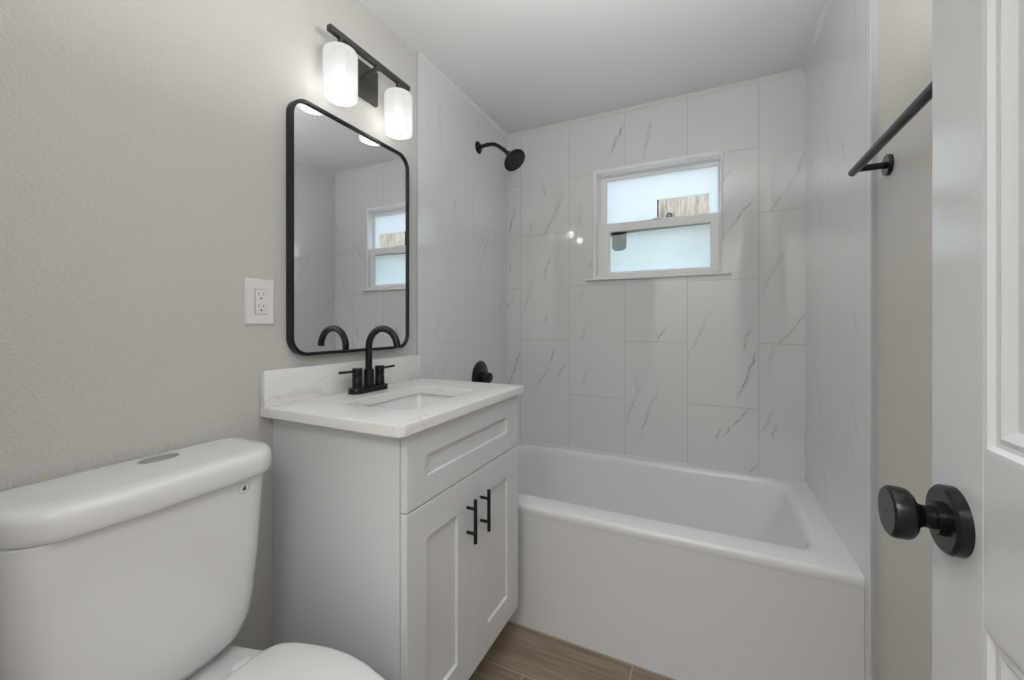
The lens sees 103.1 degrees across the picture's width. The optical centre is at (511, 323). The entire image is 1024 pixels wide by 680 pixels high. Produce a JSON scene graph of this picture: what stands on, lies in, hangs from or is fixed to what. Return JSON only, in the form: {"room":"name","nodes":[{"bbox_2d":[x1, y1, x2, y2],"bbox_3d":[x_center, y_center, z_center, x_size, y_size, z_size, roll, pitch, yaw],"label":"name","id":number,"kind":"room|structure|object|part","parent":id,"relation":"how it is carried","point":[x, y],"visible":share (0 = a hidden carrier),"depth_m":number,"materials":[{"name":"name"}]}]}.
{"room":"bathroom","nodes":[
{"label":"bathroom","id":0,"kind":"room"},
{"bbox_2d":[0,0,506,649],"bbox_3d":[-0.887,0.017,0.884,0.124,2.357,3.883,0,0,26],"label":"wall","id":1,"kind":"structure","parent":0,"point":[143,142],"depth_m":0.95,"materials":[{"name":"grey paint"}]},
{"bbox_2d":[244,278,273,324],"bbox_3d":[-0.699,-0.060,1.130,0.009,0.127,0.082,0,0,26],"label":"wall outlet","id":2,"kind":"object","parent":1,"relation":"attached to","point":[258,293],"visible":1,"depth_m":1.12,"materials":[{"name":"white plastic"}]},
{"bbox_2d":[255,289,266,313],"bbox_3d":[-0.697,-0.061,1.129,0.002,0.068,0.033,0,0,26],"label":"receptacle","id":3,"kind":"object","parent":2,"relation":"attached to","point":[260,294],"depth_m":1.13,"materials":[{"name":"white plastic"}]},
{"bbox_2d":[260,354,420,407],"bbox_3d":[-0.546,0.182,1.435,0.019,0.100,0.681,0,0,26],"label":"backsplash","id":4,"kind":"structure","parent":1,"relation":"attached to","point":[287,385],"depth_m":1.28,"materials":[{"name":"white stone"}]},
{"bbox_2d":[286,99,408,355],"bbox_3d":[-0.544,-0.292,1.434,0.022,0.781,0.525,0,0,26],"label":"wall mirror","id":5,"kind":"object","parent":1,"relation":"attached to","point":[347,190],"visible":0.95,"depth_m":1.36,"materials":[{"name":"black metal"}]},
{"bbox_2d":[323,23,411,139],"bbox_3d":[-0.495,-0.824,1.412,0.131,0.226,0.374,0,0,26],"label":"vanity light","id":6,"kind":"object","parent":1,"relation":"attached to","point":[346,77],"visible":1,"depth_m":1.37,"materials":[{"name":"white glass"}]},
{"bbox_3d":[-0.541,-0.786,1.284,0.103,0.151,0.103,0,0,26],"label":"lamp shade","id":7,"kind":"part","parent":6,"relation":"part of","materials":[{"name":"white glass"}]},
{"bbox_3d":[-0.545,-0.873,1.442,0.016,0.127,0.180,0,0,26],"label":"plate","id":8,"kind":"part","parent":6,"relation":"part of","materials":[{"name":"grey metal"}]},
{"bbox_3d":[-0.497,-0.889,1.439,0.079,0.034,0.024,0,0,26],"label":"arm","id":9,"kind":"part","parent":6,"relation":"part of","materials":[{"name":"grey metal"}]},
{"bbox_3d":[-0.426,-0.786,1.523,0.103,0.151,0.103,0,0,26],"label":"lamp shade","id":10,"kind":"part","parent":6,"relation":"part of","materials":[{"name":"white glass"}]},
{"bbox_3d":[-0.407,0.017,1.743,0.006,2.357,0.004,0,0,26],"label":"trim","id":11,"kind":"part","parent":1,"relation":"part of","materials":[{"name":"grey tile"}]},
{"bbox_2d":[418,52,507,137],"bbox_3d":[-0.211,-1.154,2.127,0.016,0.016,0.858,0,0,26],"label":"trim","id":12,"kind":"structure","parent":1,"relation":"attached to","point":[421,56],"depth_m":2.02,"materials":[{"name":"white paint"}]},
{"bbox_2d":[472,361,492,382],"bbox_3d":[-0.144,0.290,2.206,0.069,0.176,0.176,0,0,26],"label":"shower valve","id":13,"kind":"object","parent":1,"relation":"attached to","point":[480,373],"visible":0.84,"depth_m":2.19,"materials":[{"name":"black metal"}]},
{"bbox_3d":[-0.137,0.312,2.207,0.057,0.101,0.066,0,0,26],"label":"handle","id":14,"kind":"part","parent":13,"relation":"part of","materials":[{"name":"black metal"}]},
{"bbox_2d":[475,141,524,170],"bbox_3d":[-0.065,-0.893,2.136,0.272,0.189,0.129,0,0,26],"label":"shower","id":15,"kind":"object","parent":1,"relation":"attached to","point":[515,158],"visible":1,"depth_m":2.11,"materials":[{"name":"black metal"}]},
{"bbox_3d":[-0.094,-0.924,2.160,0.186,0.090,0.021,0,0,26],"label":"shower arm","id":16,"kind":"part","parent":15,"relation":"part of","materials":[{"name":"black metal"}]},
{"bbox_2d":[469,620,675,679],"bbox_3d":[-0.153,1.235,0.503,1.738,0.080,3.833,0,0,26],"label":"floor","id":17,"kind":"structure","parent":0,"point":[519,652],"depth_m":1.43,"materials":[{"name":"brown wood"}]},
{"bbox_2d":[0,437,384,679],"bbox_3d":[-0.506,0.741,0.717,0.708,0.909,0.440,0,0,26],"label":"toilet","id":18,"kind":"object","parent":17,"relation":"on","point":[141,568],"visible":1,"depth_m":0.75,"materials":[{"name":"white ceramic"}]},
{"bbox_3d":[-0.732,0.532,0.814,0.188,0.378,0.418,0,0,26],"label":"tank","id":19,"kind":"part","parent":18,"relation":"part of","materials":[{"name":"white ceramic"}]},
{"bbox_3d":[-0.727,0.317,0.825,0.217,0.054,0.438,0,0,26],"label":"tank lid","id":20,"kind":"part","parent":18,"relation":"part of","materials":[{"name":"white ceramic"}]},
{"bbox_3d":[-0.483,0.965,0.726,0.659,0.460,0.376,0,0,26],"label":"bowl","id":21,"kind":"part","parent":18,"relation":"part of","materials":[{"name":"white ceramic"}]},
{"bbox_3d":[-0.387,0.714,0.680,0.462,0.018,0.388,0,0,26],"label":"seat lid","id":22,"kind":"part","parent":18,"relation":"part of","materials":[{"name":"white plastic"}]},
{"bbox_2d":[273,395,517,679],"bbox_3d":[-0.316,0.728,1.333,0.522,0.934,0.624,0,0,26],"label":"bathroom vanity","id":23,"kind":"object","parent":17,"relation":"on","point":[398,556],"visible":0.95,"depth_m":1.08,"materials":[{"name":"white paint"}]},
{"bbox_2d":[260,354,523,437],"bbox_3d":[-0.328,0.260,1.330,0.502,0.256,0.681,0,0,26],"label":"countertop","id":24,"kind":"structure","parent":23,"relation":"on","point":[317,395],"depth_m":1.23,"materials":[{"name":"white stone"}]},
{"bbox_2d":[338,325,400,394],"bbox_3d":[-0.484,0.119,1.404,0.193,0.226,0.193,0,0,-16],"label":"sink faucet","id":25,"kind":"object","parent":24,"relation":"on","point":[359,385],"visible":1,"depth_m":1.38,"materials":[{"name":"black metal"}]},
{"bbox_3d":[-0.535,0.158,1.316,0.009,0.011,0.064,0,0,26],"label":"lever","id":26,"kind":"part","parent":25,"relation":"part of","materials":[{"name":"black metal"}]},
{"bbox_3d":[-0.516,0.181,1.355,0.033,0.066,0.033,0,0,26],"label":"handle","id":27,"kind":"part","parent":25,"relation":"part of","materials":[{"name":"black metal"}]},
{"bbox_3d":[-0.493,0.223,1.401,0.052,0.019,0.160,0,0,26],"label":"plate","id":28,"kind":"part","parent":25,"relation":"part of","materials":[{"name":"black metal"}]},
{"bbox_3d":[-0.471,0.181,1.447,0.033,0.066,0.033,0,0,26],"label":"handle","id":29,"kind":"part","parent":25,"relation":"part of","materials":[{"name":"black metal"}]},
{"bbox_3d":[-0.439,0.110,1.375,0.156,0.209,0.035,0,0,26],"label":"spout","id":30,"kind":"part","parent":25,"relation":"part of","materials":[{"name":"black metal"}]},
{"bbox_2d":[367,393,453,409],"bbox_3d":[-0.315,0.321,1.303,0.300,0.133,0.412,0,0,26],"label":"sink basin","id":31,"kind":"object","parent":24,"relation":"in","point":[397,401],"depth_m":1.46,"materials":[{"name":"white ceramic"}]},
{"bbox_3d":[-0.190,0.752,1.096,0.019,0.602,0.303,0,0,26],"label":"cabinet door","id":32,"kind":"part","parent":23,"relation":"part of","materials":[{"name":"white paint"}]},
{"bbox_3d":[-0.120,0.356,1.239,0.019,0.183,0.622,0,0,26],"label":"drawer","id":33,"kind":"part","parent":23,"relation":"part of","materials":[{"name":"white paint"}]},
{"bbox_3d":[-0.117,0.575,1.186,0.035,0.128,0.011,0,0,26],"label":"handle","id":34,"kind":"part","parent":23,"relation":"part of","materials":[{"name":"black metal"}]},
{"bbox_3d":[-0.082,0.575,1.258,0.035,0.128,0.011,0,0,26],"label":"handle","id":35,"kind":"part","parent":23,"relation":"part of","materials":[{"name":"black metal"}]},
{"bbox_3d":[-0.054,0.752,1.377,0.019,0.602,0.316,0,0,26],"label":"cabinet door","id":36,"kind":"part","parent":23,"relation":"part of","materials":[{"name":"white paint"}]},
{"bbox_2d":[509,440,864,679],"bbox_3d":[0.482,0.953,1.832,1.520,0.484,0.786,0,0,26],"label":"bathtub","id":37,"kind":"object","parent":17,"relation":"on","point":[675,570],"visible":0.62,"depth_m":1.44,"materials":[{"name":"white ceramic"}]},
{"bbox_2d":[360,0,825,133],"bbox_3d":[-0.142,-1.212,0.525,1.738,0.100,3.883,0,0,26],"label":"ceiling","id":38,"kind":"structure","parent":0,"point":[526,64],"depth_m":1.69,"materials":[{"name":"white paint"}]},
{"bbox_2d":[507,73,804,479],"bbox_3d":[0.684,0.017,2.238,1.738,2.357,0.120,0,0,26],"label":"wall","id":39,"kind":"structure","parent":0,"point":[709,370],"depth_m":2.10,"materials":[{"name":"tile"}]},
{"bbox_2d":[507,68,804,138],"bbox_3d":[0.648,-1.154,2.180,1.524,0.016,0.016,0,0,26],"label":"trim","id":40,"kind":"structure","parent":39,"relation":"attached to","point":[797,71],"depth_m":2.11,"materials":[{"name":"white paint"}]},
{"bbox_2d":[585,150,730,280],"bbox_3d":[0.762,-0.548,2.178,0.721,0.614,0.122,0,0,26],"label":"window","id":41,"kind":"structure","parent":39,"relation":"in","point":[631,240],"depth_m":2.17,"materials":[{"name":"white plastic"}]},
{"bbox_3d":[0.742,-0.246,2.137,0.721,0.012,0.032,0,0,26],"label":"sill","id":42,"kind":"part","parent":41,"relation":"part of","materials":[{"name":"white plastic"}]},
{"bbox_3d":[0.763,-0.412,2.166,0.619,0.290,0.027,0,0,26],"label":"sash","id":43,"kind":"part","parent":41,"relation":"part of","materials":[{"name":"white plastic"}]},
{"bbox_3d":[0.781,-0.670,2.195,0.610,0.311,0.023,0,0,26],"label":"sash","id":44,"kind":"part","parent":41,"relation":"part of","materials":[{"name":"white plastic"}]},
{"bbox_3d":[0.776,-0.397,2.163,0.514,0.235,0.004,0,0,26],"label":"pane","id":45,"kind":"part","parent":41,"relation":"part of","materials":[{"name":"clear glass"}]},
{"bbox_3d":[0.793,-0.675,2.190,0.576,0.270,0.004,0,0,26],"label":"pane","id":46,"kind":"part","parent":41,"relation":"part of","materials":[{"name":"clear glass"}]},
{"bbox_2d":[805,0,931,679],"bbox_3d":[0.598,0.017,0.168,0.134,2.357,3.883,0,0,26],"label":"wall","id":47,"kind":"structure","parent":0,"point":[868,234],"depth_m":1.10,"materials":[{"name":"white paint"}]},
{"bbox_2d":[802,0,832,71],"bbox_3d":[1.151,-1.154,1.487,0.016,0.016,0.828,0,0,26],"label":"trim","id":48,"kind":"structure","parent":47,"relation":"attached to","point":[828,3],"depth_m":1.61,"materials":[{"name":"white paint"}]},
{"bbox_3d":[0.985,0.017,1.104,0.015,2.357,0.006,0,0,26],"label":"trim","id":49,"kind":"part","parent":47,"relation":"part of","materials":[{"name":"grey tile"}]},
{"bbox_2d":[848,81,931,176],"bbox_3d":[0.789,-0.401,0.775,0.077,0.052,0.651,0,0,26],"label":"towel bar","id":50,"kind":"object","parent":47,"relation":"attached to","point":[886,166],"visible":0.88,"depth_m":0.88,"materials":[{"name":"black metal"}]},
{"bbox_3d":[0.922,-0.401,1.038,0.066,0.052,0.052,0,0,26],"label":"wall post","id":51,"kind":"part","parent":50,"relation":"part of","materials":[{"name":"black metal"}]},
{"bbox_3d":[-0.403,0.017,-0.016,1.738,2.357,0.120,0,0,26],"label":"wall","id":52,"kind":"structure","parent":0,"visible":0},
{"bbox_2d":[878,0,1023,679],"bbox_3d":[0.317,0.149,0.131,0.092,2.068,0.766,0,0,25],"label":"door","id":53,"kind":"structure","parent":52,"relation":"in","point":[972,511],"depth_m":0.39,"materials":[{"name":"white wood"}]},
{"bbox_3d":[0.438,0.207,0.442,0.049,0.054,0.054,0,0,26],"label":"knob","id":54,"kind":"part","parent":53,"relation":"part of","materials":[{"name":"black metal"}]},
{"label":"outside","id":55,"kind":"structure","parent":0,"visible":0},
{"bbox_3d":[2.357,1.570,5.177,14.000,0.250,6.627,0,0,26],"label":"ground","id":56,"kind":"structure","parent":55,"visible":0},
{"bbox_2d":[659,194,709,217],"bbox_3d":[1.517,0.006,3.453,3.784,2.879,0.081,0,0,26],"label":"wooden fence","id":57,"kind":"object","parent":56,"relation":"on","point":[696,204],"visible":0.06,"depth_m":3.46,"materials":[{"name":"brown wood"}]}
]}

